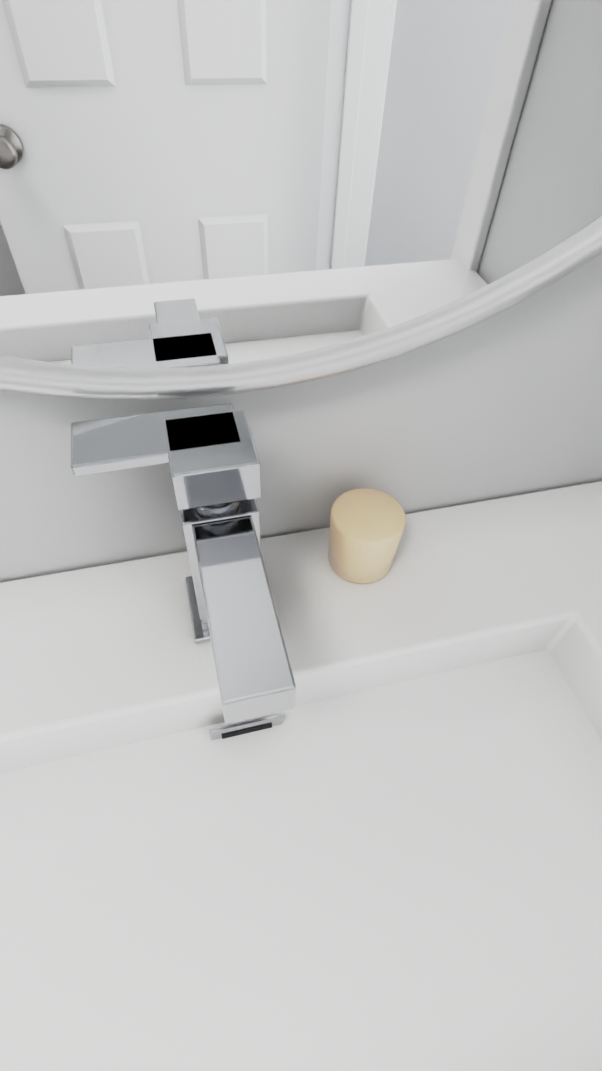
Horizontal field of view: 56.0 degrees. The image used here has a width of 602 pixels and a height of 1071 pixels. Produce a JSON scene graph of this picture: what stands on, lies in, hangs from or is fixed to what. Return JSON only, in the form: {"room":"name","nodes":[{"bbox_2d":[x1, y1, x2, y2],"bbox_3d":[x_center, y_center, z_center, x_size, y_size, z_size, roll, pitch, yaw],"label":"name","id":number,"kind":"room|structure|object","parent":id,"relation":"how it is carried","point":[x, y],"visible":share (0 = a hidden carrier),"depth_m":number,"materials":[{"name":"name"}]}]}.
{"room":"bathroom","nodes":[
{"label":"bathroom","id":0,"kind":"room"},
{"bbox_2d":[0,253,601,582],"bbox_3d":[-1.051,-0.059,0.098,3.220,2.440,0.100,-10,51,-11],"label":"wall","id":1,"kind":"structure","parent":0,"point":[507,402],"depth_m":0.43,"materials":[{"name":"grey paint"}]},
{"bbox_2d":[0,0,601,399],"bbox_3d":[-0.028,-0.351,0.047,0.816,0.816,0.022,-10,51,-11],"label":"mirror","id":2,"kind":"object","parent":1,"relation":"attached to","point":[202,198],"visible":1,"depth_m":0.28,"materials":[{"name":"silver metal"}]},
{"bbox_3d":[-0.399,1.248,0.695,4.270,0.100,1.650,-10,51,-11],"label":"floor","id":3,"kind":"structure","parent":0,"visible":0},
{"bbox_2d":[0,481,601,1070],"bbox_3d":[-0.032,0.491,0.680,0.905,0.917,0.507,-10,51,-11],"label":"sink","id":4,"kind":"object","parent":3,"relation":"on","point":[378,847],"visible":0.98,"depth_m":0.39,"materials":[{"name":"ceramic"}]},
{"bbox_2d":[70,403,295,723],"bbox_3d":[-0.063,0.043,0.345,0.105,0.168,0.167,-10,51,-11],"label":"faucet","id":5,"kind":"object","parent":4,"relation":"on","point":[209,454],"visible":1,"depth_m":0.31,"materials":[{"name":"silver metal"}]},
{"bbox_2d":[328,488,405,583],"bbox_3d":[0.051,0.002,0.456,0.058,0.058,0.058,-10,51,-11],"label":"candle","id":6,"kind":"object","parent":4,"relation":"on","point":[367,525],"visible":1,"depth_m":0.43,"materials":[{"name":"beige wax"}]}
]}

